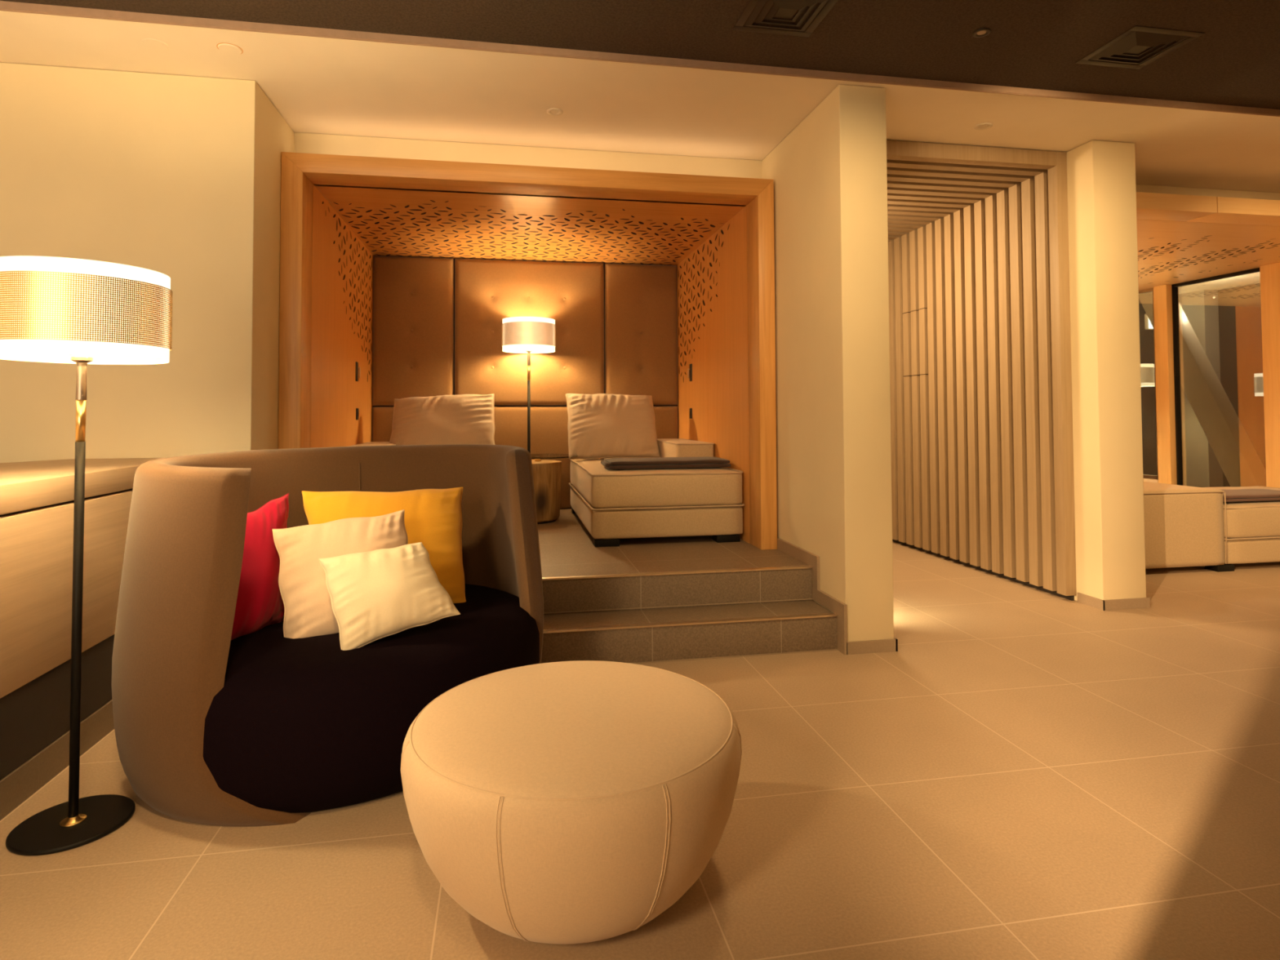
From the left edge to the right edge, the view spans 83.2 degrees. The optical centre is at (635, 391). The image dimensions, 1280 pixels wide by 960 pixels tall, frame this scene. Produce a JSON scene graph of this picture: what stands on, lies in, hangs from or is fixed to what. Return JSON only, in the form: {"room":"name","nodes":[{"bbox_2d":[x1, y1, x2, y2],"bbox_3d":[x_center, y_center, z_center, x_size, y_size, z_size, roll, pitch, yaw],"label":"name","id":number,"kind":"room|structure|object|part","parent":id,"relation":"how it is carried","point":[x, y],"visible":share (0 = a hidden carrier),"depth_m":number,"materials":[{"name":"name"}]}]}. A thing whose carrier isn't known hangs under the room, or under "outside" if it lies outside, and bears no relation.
{"room":"spa relaxation lounge","nodes":[
{"label":"spa relaxation lounge","id":0,"kind":"room"},
{"bbox_2d":[0,62,293,462],"bbox_3d":[-3.519,-0.103,3.519,3.318,2.746,0.836,0,-2,-10],"label":"wall","id":1,"kind":"structure","parent":0,"point":[178,177],"depth_m":3.34,"materials":[{"name":"beige paint"}]},
{"bbox_2d":[293,132,761,178],"bbox_3d":[-0.583,-1.364,4.415,2.776,0.198,0.190,0,-2,-10],"label":"wall","id":2,"kind":"structure","parent":0,"point":[305,143],"depth_m":4.30,"materials":[{"name":"beige paint"}]},
{"bbox_2d":[0,541,1279,959],"bbox_3d":[2.127,1.295,3.138,14.300,0.120,12.500,0,-2,-10],"label":"floor","id":3,"kind":"structure","parent":0,"point":[1031,773],"depth_m":1.98,"materials":[{"name":"tile"}]},
{"bbox_2d":[0,457,162,820],"bbox_3d":[-2.538,0.717,1.074,1.787,0.953,4.255,0,-2,-10],"label":"cabinet","id":4,"kind":"object","parent":3,"relation":"on","point":[37,498],"depth_m":2.28,"materials":[{"name":"wood"}]},
{"bbox_3d":[-1.673,0.592,1.234,0.030,0.512,4.255,0,-2,-10],"label":"panel","id":5,"kind":"part","parent":4,"relation":"part of","materials":[{"name":"brown wood"}]},
{"bbox_2d":[0,457,162,515],"bbox_3d":[-2.096,0.284,1.167,0.887,0.086,4.255,0,-2,-10],"label":"countertop","id":6,"kind":"structure","parent":4,"relation":"on","point":[26,485],"depth_m":2.47,"materials":[{"name":"brown wood"}]},
{"bbox_2d":[0,255,173,855],"bbox_3d":[-1.583,0.437,2.046,0.432,1.562,0.432,0,-2,-10],"label":"floor lamp","id":7,"kind":"object","parent":3,"relation":"on","point":[82,312],"visible":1,"depth_m":1.96,"materials":[{"name":"black paint"}]},
{"bbox_3d":[-1.585,-0.217,2.066,0.420,0.253,0.420,0,-2,-10],"label":"lamp shade","id":8,"kind":"part","parent":7,"relation":"part of","materials":[{"name":"beige fabric"}]},
{"bbox_2d":[111,444,543,826],"bbox_3d":[-0.950,0.722,2.544,1.444,1.016,1.047,1,-2,-43],"label":"loveseat","id":9,"kind":"object","parent":3,"relation":"on","point":[262,727],"visible":0.8,"depth_m":2.06,"materials":[{"name":"beige fabric"}]},
{"bbox_2d":[231,493,288,639],"bbox_3d":[-1.296,0.586,2.398,0.200,0.447,0.404,-1,-2,27],"label":"cushion","id":10,"kind":"object","parent":9,"relation":"on","point":[260,604],"visible":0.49,"depth_m":2.38,"materials":[{"name":"fabric"}]},
{"bbox_2d":[272,509,408,638],"bbox_3d":[-0.977,0.617,2.429,0.450,0.394,0.231,1,-2,-26],"label":"cushion","id":11,"kind":"object","parent":9,"relation":"on","point":[305,596],"visible":0.62,"depth_m":2.37,"materials":[{"name":"fabric"}]},
{"bbox_3d":[-0.930,1.005,2.512,1.300,0.449,0.965,1,-2,-43],"label":"seat","id":12,"kind":"part","parent":9,"relation":"part of","materials":[{"name":"fabric"}]},
{"bbox_2d":[302,487,466,603],"bbox_3d":[-0.929,0.588,2.681,0.587,0.435,0.263,0,-2,-20],"label":"cushion","id":13,"kind":"object","parent":9,"relation":"on","point":[433,517],"visible":0.52,"depth_m":2.69,"materials":[{"name":"fabric"}]},
{"bbox_2d":[318,542,460,650],"bbox_3d":[-0.788,0.651,2.314,0.428,0.295,0.192,0,-2,-23],"label":"cushion","id":14,"kind":"object","parent":9,"relation":"on","point":[375,594],"visible":0.99,"depth_m":2.26,"materials":[{"name":"fabric"}]},
{"bbox_2d":[400,660,742,944],"bbox_3d":[-0.151,0.993,1.784,0.818,0.423,0.818,0,-2,-10],"label":"ottoman","id":15,"kind":"object","parent":3,"relation":"on","point":[577,802],"visible":1,"depth_m":1.49,"materials":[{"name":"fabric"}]},
{"bbox_2d":[541,565,838,663],"bbox_3d":[-0.473,1.093,3.741,2.760,0.342,1.026,0,-2,-10],"label":"stair","id":16,"kind":"structure","parent":3,"relation":"on","point":[650,617],"depth_m":3.48,"materials":[{"name":"tile"}]},
{"bbox_2d":[886,139,1076,600],"bbox_3d":[1.520,-0.039,6.348,1.552,2.744,4.250,0,-2,-10],"label":"slatted screen","id":17,"kind":"object","parent":3,"relation":"on","point":[980,373],"visible":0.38,"depth_m":4.99,"materials":[{"name":"grey wood"}]},
{"bbox_2d":[1140,363,1155,386],"bbox_3d":[6.490,0.527,9.385,0.484,1.749,0.484,1,-2,-27],"label":"floor lamp","id":18,"kind":"object","parent":3,"relation":"on","point":[1147,370],"visible":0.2,"depth_m":9.18,"materials":[{"name":"black paint"}]},
{"bbox_2d":[1138,292,1266,486],"bbox_3d":[6.502,0.066,8.197,0.200,2.600,1.582,0,-2,-10],"label":"diagonal beam","id":19,"kind":"structure","parent":3,"relation":"on","point":[1233,450],"depth_m":8.05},
{"bbox_2d":[1136,191,1279,290],"bbox_3d":[4.312,0.035,6.788,3.508,2.598,3.699,0,-2,-10],"label":"canopy","id":20,"kind":"object","parent":3,"relation":"on","point":[1181,238],"visible":0.23,"depth_m":5.54,"materials":[{"name":"brown wood"}]},
{"bbox_2d":[1143,481,1279,572],"bbox_3d":[4.433,1.005,5.767,2.822,0.596,1.194,0,-2,-10],"label":"sofa","id":21,"kind":"object","parent":3,"relation":"on","point":[1185,526],"visible":0.52,"depth_m":5.10,"materials":[{"name":"beige fabric"}]},
{"bbox_3d":[3.581,0.983,5.559,1.072,0.557,1.082,0,-2,-10],"label":"armrest","id":22,"kind":"part","parent":21,"relation":"part of","materials":[{"name":"beige fabric"}]},
{"bbox_2d":[1204,486,1279,537],"bbox_3d":[4.955,0.960,5.862,1.760,0.268,1.194,0,-2,-10],"label":"seat cushion","id":23,"kind":"object","parent":21,"relation":"on","point":[1239,519],"depth_m":5.18,"materials":[{"name":"beige fabric"}]},
{"bbox_2d":[1222,488,1279,502],"bbox_3d":[4.604,0.790,5.490,0.898,0.053,0.386,0,-2,-10],"label":"folded throw","id":24,"kind":"object","parent":21,"relation":"on","point":[1240,495],"visible":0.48,"depth_m":5.32,"materials":[{"name":"brown fabric"}]},
{"bbox_2d":[1259,262,1279,488],"bbox_3d":[5.896,0.075,6.535,0.140,2.489,0.275,0,-2,-10],"label":"post","id":25,"kind":"object","parent":3,"relation":"on","point":[1269,273],"visible":0.71,"depth_m":6.59,"materials":[{"name":"brown wood"}]},
{"bbox_2d":[0,0,1279,293],"bbox_3d":[2.114,-1.637,3.226,14.300,0.250,12.500,0,-2,-10],"label":"ceiling","id":26,"kind":"structure","parent":0,"point":[317,85],"depth_m":3.38,"materials":[{"name":"white paint"}]},
{"bbox_2d":[216,42,243,54],"bbox_3d":[-1.773,-1.494,3.147,0.101,0.006,0.101,0,-2,-10],"label":"ceiling speaker","id":27,"kind":"object","parent":26,"relation":"attached to","point":[228,48],"visible":1,"depth_m":3.14,"materials":[{"name":"white paint"}]},
{"bbox_2d":[546,107,562,115],"bbox_3d":[-0.429,-1.480,3.816,0.084,0.006,0.084,0,-2,-10],"label":"recessed light","id":28,"kind":"object","parent":26,"relation":"in","point":[553,111],"visible":1,"depth_m":3.81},
{"bbox_2d":[0,0,1279,116],"bbox_3d":[2.038,-1.514,3.649,14.300,0.038,0.012,0,-2,-10],"label":"trim","id":29,"kind":"structure","parent":26,"relation":"attached to","point":[5,6],"depth_m":3.24,"materials":[{"name":"paint"}]},
{"bbox_2d":[732,0,838,37],"bbox_3d":[0.610,-1.540,2.932,0.345,0.012,0.330,0,-2,-10],"label":"ceiling vent","id":30,"kind":"object","parent":26,"relation":"in","point":[787,8],"visible":1,"depth_m":2.95,"materials":[{"name":"grey metal"}]},
{"bbox_3d":[0.610,-1.539,2.932,0.077,0.002,0.073,0,-2,-10],"label":"plate","id":31,"kind":"part","parent":30,"relation":"part of","materials":[{"name":"metal"}]},
{"bbox_2d":[972,27,991,37],"bbox_3d":[1.485,-1.540,3.094,0.072,0.006,0.072,0,-2,-10],"label":"recessed light","id":32,"kind":"object","parent":26,"relation":"in","point":[983,32],"visible":1,"depth_m":3.09,"materials":[{"name":"brown metal"}]},
{"bbox_2d":[973,122,992,129],"bbox_3d":[1.948,-1.484,4.037,0.096,0.006,0.096,0,-2,-10],"label":"recessed light","id":33,"kind":"object","parent":26,"relation":"in","point":[984,126],"visible":1,"depth_m":4.03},
{"bbox_2d":[1075,25,1204,69],"bbox_3d":[2.255,-1.538,3.238,0.348,0.012,0.330,0,-2,-10],"label":"ceiling vent","id":34,"kind":"object","parent":26,"relation":"in","point":[1137,39],"visible":1,"depth_m":3.20,"materials":[{"name":"grey metal"}]},
{"bbox_3d":[2.255,-1.537,3.238,0.078,0.002,0.073,0,-2,-10],"label":"plate","id":35,"kind":"part","parent":34,"relation":"part of","materials":[{"name":"metal"}]},
{"bbox_2d":[537,508,809,577],"bbox_3d":[-0.678,0.961,4.883,2.760,0.006,2.694,0,-2,-10],"label":"floor","id":36,"kind":"structure","parent":0,"point":[566,548],"depth_m":4.11,"materials":[{"name":"tile"}]},
{"bbox_2d":[348,441,396,446],"bbox_3d":[-1.483,0.666,4.950,0.973,0.595,1.683,0,-2,-10],"label":"lounge sofa","id":37,"kind":"object","parent":36,"relation":"on","point":[370,443],"visible":0.06,"depth_m":5.15,"materials":[{"name":"beige fabric"}]},
{"bbox_2d":[389,393,494,445],"bbox_3d":[-1.456,0.271,5.450,0.784,0.515,0.336,0,-2,-10],"label":"cushion","id":38,"kind":"object","parent":37,"relation":"on","point":[460,419],"visible":0.73,"depth_m":5.39,"materials":[{"name":"beige fabric"}]},
{"bbox_2d":[278,151,777,550],"bbox_3d":[-0.718,-0.139,5.117,2.758,2.206,2.181,0,-2,-10],"label":"alcove","id":39,"kind":"object","parent":36,"relation":"on","point":[339,212],"visible":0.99,"depth_m":4.51,"materials":[{"name":"brown wood"}]},
{"bbox_3d":[-1.847,-0.169,3.911,0.109,2.205,0.206,0,-2,-10],"label":"frame","id":40,"kind":"part","parent":39,"relation":"part of","materials":[{"name":"brown wood"}]},
{"bbox_3d":[-1.907,-0.116,4.474,0.031,2.133,0.920,0,-2,-10],"label":"panel","id":41,"kind":"part","parent":39,"relation":"part of","materials":[{"name":"brown wood"}]},
{"bbox_2d":[355,408,358,419],"bbox_3d":[-2.027,0.165,5.247,0.010,0.084,0.056,0,-2,-10],"label":"wall socket","id":42,"kind":"object","parent":39,"relation":"attached to","point":[357,409],"visible":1,"depth_m":5.22,"materials":[{"name":"black plastic"}]},
{"bbox_2d":[355,361,360,381],"bbox_3d":[-2.016,-0.144,5.233,0.026,0.140,0.056,0,-2,-10],"label":"light switch","id":43,"kind":"object","parent":39,"relation":"attached to","point":[357,362],"visible":1,"depth_m":5.22,"materials":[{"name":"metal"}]},
{"bbox_3d":[-2.024,-0.144,5.231,0.009,0.140,0.056,0,-2,-10],"label":"plate","id":44,"kind":"part","parent":43,"relation":"part of","materials":[{"name":"black plastic"}]},
{"bbox_3d":[-2.073,-0.088,5.396,0.031,2.133,0.949,0,-2,-10],"label":"panel","id":45,"kind":"part","parent":39,"relation":"part of","materials":[{"name":"brown wood"}]},
{"bbox_2d":[372,255,678,508],"bbox_3d":[-0.883,-0.058,6.057,2.543,2.097,0.067,0,-2,-10],"label":"wall panel","id":46,"kind":"object","parent":39,"relation":"attached to","point":[413,326],"visible":0.62,"depth_m":6.03,"materials":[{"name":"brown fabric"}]},
{"bbox_3d":[-1.817,0.557,5.870,0.638,0.863,0.067,0,-2,-10],"label":"panel","id":47,"kind":"part","parent":46,"relation":"part of","materials":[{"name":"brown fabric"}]},
{"bbox_3d":[-1.822,-0.496,5.902,0.638,1.224,0.067,0,-2,-10],"label":"panel","id":48,"kind":"part","parent":46,"relation":"part of","materials":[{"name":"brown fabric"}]},
{"bbox_3d":[-0.884,-0.495,6.071,1.248,1.224,0.067,0,-2,-10],"label":"panel","id":49,"kind":"part","parent":46,"relation":"part of","materials":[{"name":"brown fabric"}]},
{"bbox_3d":[-0.880,0.558,6.039,1.248,0.863,0.067,0,-2,-10],"label":"panel","id":50,"kind":"part","parent":46,"relation":"part of","materials":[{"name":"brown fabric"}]},
{"bbox_3d":[0.053,-0.494,6.239,0.637,1.224,0.066,0,-2,-10],"label":"panel","id":51,"kind":"part","parent":46,"relation":"part of","materials":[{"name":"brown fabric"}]},
{"bbox_3d":[0.058,0.559,6.208,0.637,0.863,0.067,0,-2,-10],"label":"panel","id":52,"kind":"part","parent":46,"relation":"part of","materials":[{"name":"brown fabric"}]},
{"bbox_3d":[-0.551,-1.219,4.193,2.756,0.103,0.239,0,-2,-10],"label":"frame","id":53,"kind":"part","parent":39,"relation":"part of","materials":[{"name":"brown wood"}]},
{"bbox_3d":[-0.728,-1.151,5.201,2.549,0.031,1.872,0,-2,-10],"label":"ceiling panel","id":54,"kind":"part","parent":39,"relation":"part of","materials":[{"name":"brown wood"}]},
{"bbox_2d":[688,364,692,381],"bbox_3d":[0.438,-0.153,5.842,0.026,0.140,0.056,0,-2,-10],"label":"light switch","id":55,"kind":"object","parent":39,"relation":"attached to","point":[690,368],"visible":1,"depth_m":5.82,"materials":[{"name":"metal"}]},
{"bbox_2d":[689,408,692,418],"bbox_3d":[0.446,0.178,5.841,0.010,0.084,0.056,0,-2,-10],"label":"wall socket","id":56,"kind":"object","parent":39,"relation":"attached to","point":[691,409],"visible":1,"depth_m":5.82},
{"bbox_3d":[0.464,-0.085,5.852,0.031,2.133,0.949,0,-2,-10],"label":"panel","id":57,"kind":"part","parent":39,"relation":"part of","materials":[{"name":"brown wood"}]},
{"bbox_3d":[0.630,-0.113,4.930,0.031,2.133,0.920,0,-2,-10],"label":"panel","id":58,"kind":"part","parent":39,"relation":"part of","materials":[{"name":"brown wood"}]},
{"bbox_3d":[0.765,-0.166,4.380,0.100,2.205,0.206,0,-2,-10],"label":"frame","id":59,"kind":"part","parent":39,"relation":"part of","materials":[{"name":"brown wood"}]},
{"bbox_2d":[502,316,555,453],"bbox_3d":[-0.859,0.204,5.791,0.432,1.562,0.432,1,-2,-45],"label":"floor lamp","id":60,"kind":"object","parent":36,"relation":"on","point":[520,335],"visible":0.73,"depth_m":5.64,"materials":[{"name":"white fabric"}]},
{"bbox_3d":[-0.862,-0.450,5.810,0.420,0.253,0.420,1,-2,-45],"label":"lamp shade","id":61,"kind":"part","parent":60,"relation":"part of","materials":[{"name":"beige fabric"}]},
{"bbox_2d":[530,453,577,524],"bbox_3d":[-0.704,0.729,5.422,0.542,0.490,0.508,0,-2,-10],"label":"stump side table","id":62,"kind":"object","parent":36,"relation":"on","point":[547,473],"visible":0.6,"depth_m":5.29,"materials":[{"name":"brown wood"}]},
{"bbox_3d":[-0.688,0.488,5.432,0.508,0.008,0.508,0,-2,-10],"label":"glass","id":63,"kind":"part","parent":62,"relation":"part of","materials":[{"name":"clear glass"}]},
{"bbox_2d":[568,438,744,546],"bbox_3d":[0.064,0.667,5.229,0.974,0.595,1.683,0,-2,-10],"label":"lounge sofa","id":64,"kind":"object","parent":36,"relation":"on","point":[613,505],"visible":0.82,"depth_m":4.43,"materials":[{"name":"beige fabric"}]},
{"bbox_2d":[565,393,660,459],"bbox_3d":[-0.182,0.271,5.686,0.733,0.516,0.332,0,-2,-10],"label":"cushion","id":65,"kind":"object","parent":64,"relation":"on","point":[600,425],"visible":0.98,"depth_m":5.59,"materials":[{"name":"beige fabric"}]},
{"bbox_2d":[569,457,742,508],"bbox_3d":[0.064,0.632,5.230,0.974,0.242,1.683,0,-2,-10],"label":"seat cushion","id":66,"kind":"object","parent":64,"relation":"on","point":[596,486],"depth_m":4.43,"materials":[{"name":"beige fabric"}]},
{"bbox_2d":[600,456,731,469],"bbox_3d":[0.188,0.472,4.777,0.824,0.059,0.366,0,-2,-10],"label":"folded throw","id":67,"kind":"object","parent":64,"relation":"on","point":[706,461],"visible":1,"depth_m":4.62,"materials":[{"name":"fabric"}]},
{"bbox_3d":[0.345,0.459,5.603,0.274,0.158,0.980,0,-2,-10],"label":"armrest","id":68,"kind":"part","parent":64,"relation":"part of","materials":[{"name":"beige fabric"}]},
{"bbox_2d":[761,84,893,641],"bbox_3d":[0.661,-0.046,6.031,0.248,2.746,5.170,0,-2,-10],"label":"wall","id":69,"kind":"structure","parent":0,"point":[828,174],"depth_m":3.54,"materials":[{"name":"beige paint"}]},
{"bbox_2d":[777,537,847,654],"bbox_3d":[0.920,1.058,3.835,0.016,0.405,0.848,0,-2,-10],"label":"baseboard","id":70,"kind":"structure","parent":69,"relation":"attached to","point":[838,607],"depth_m":3.70,"materials":[{"name":"tile"}]},
{"bbox_2d":[846,638,897,654],"bbox_3d":[1.128,1.220,3.443,0.262,0.057,0.012,0,-2,-10],"label":"baseboard","id":71,"kind":"structure","parent":69,"relation":"attached to","point":[883,645],"depth_m":3.44,"materials":[{"name":"tile"}]},
{"bbox_2d":[893,637,897,651],"bbox_3d":[0.813,1.295,5.910,0.010,0.057,4.982,0,-2,-10],"label":"baseboard","id":72,"kind":"structure","parent":69,"relation":"attached to","point":[896,640],"depth_m":3.46,"materials":[{"name":"tile"}]},
{"bbox_2d":[1066,140,1146,600],"bbox_3d":[2.464,-0.045,6.317,0.293,2.746,4.246,0,-2,-10],"label":"wall pillar","id":73,"kind":"structure","parent":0,"point":[1109,513],"depth_m":4.24,"materials":[{"name":"beige paint"}]},
{"bbox_2d":[1076,592,1104,610],"bbox_3d":[2.681,1.237,4.245,0.010,0.057,0.192,0,-2,-10],"label":"baseboard","id":74,"kind":"structure","parent":73,"relation":"attached to","point":[1082,598],"depth_m":4.24,"materials":[{"name":"tile"}]},
{"bbox_2d":[1102,597,1150,610],"bbox_3d":[2.847,1.234,4.183,0.313,0.057,0.010,0,-2,-10],"label":"baseboard","id":75,"kind":"structure","parent":73,"relation":"attached to","point":[1142,602],"depth_m":4.18,"materials":[{"name":"tile"}]},
{"bbox_2d":[1138,298,1157,475],"bbox_3d":[6.594,0.046,10.028,2.470,2.748,0.200,0,-2,-10],"label":"wall","id":76,"kind":"structure","parent":0,"point":[1148,410],"depth_m":10.02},
{"bbox_2d":[1144,313,1153,329],"bbox_3d":[7.247,-0.972,10.046,0.300,0.220,0.053,0,-2,-10],"label":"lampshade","id":77,"kind":"object","parent":76,"relation":"attached to","point":[1148,326],"visible":0.34,"depth_m":10.01,"materials":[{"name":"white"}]},
{"bbox_2d":[1178,289,1223,487],"bbox_3d":[7.602,0.034,9.763,0.220,2.748,0.480,0,-2,-10],"label":"wall pier","id":78,"kind":"object","parent":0,"point":[1202,468],"visible":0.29,"depth_m":9.59,"materials":[{"name":"beige paint"}]},
{"bbox_2d":[1135,184,1279,199],"bbox_3d":[4.620,-1.384,5.361,3.610,0.146,0.170,0,-2,-10],"label":"wall","id":79,"kind":"structure","parent":0,"point":[1140,188],"depth_m":5.19,"materials":[{"name":"beige paint"}]},
{"bbox_2d":[1217,283,1266,486],"bbox_3d":[8.154,-0.026,7.821,0.180,2.748,6.500,0,-2,-10],"label":"wall","id":80,"kind":"structure","parent":0,"point":[1240,329],"depth_m":9.24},
{"bbox_3d":[5.810,1.259,7.147,0.090,0.160,3.420,0,-2,-10],"label":"wall","id":81,"kind":"structure","parent":0,"visible":0},
{"bbox_2d":[1138,288,1158,479],"bbox_3d":[5.600,-0.070,8.354,0.060,2.089,1.050,0,-2,-10],"label":"window","id":82,"kind":"structure","parent":81,"relation":"in","point":[1148,291],"depth_m":7.87,"materials":[{"name":"metal"}]},
{"bbox_2d":[1142,478,1158,483],"bbox_3d":[5.590,1.094,8.316,0.090,0.240,1.050,0,-2,-10],"label":"window sill","id":83,"kind":"structure","parent":81,"relation":"on","point":[1144,479],"depth_m":7.88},
{"bbox_2d":[1153,267,1259,485],"bbox_3d":[5.773,0.096,7.221,0.140,2.489,1.120,0,-2,-10],"label":"window","id":84,"kind":"structure","parent":81,"relation":"in","point":[1175,287],"depth_m":7.63,"materials":[{"name":"brown wood"}]}
]}

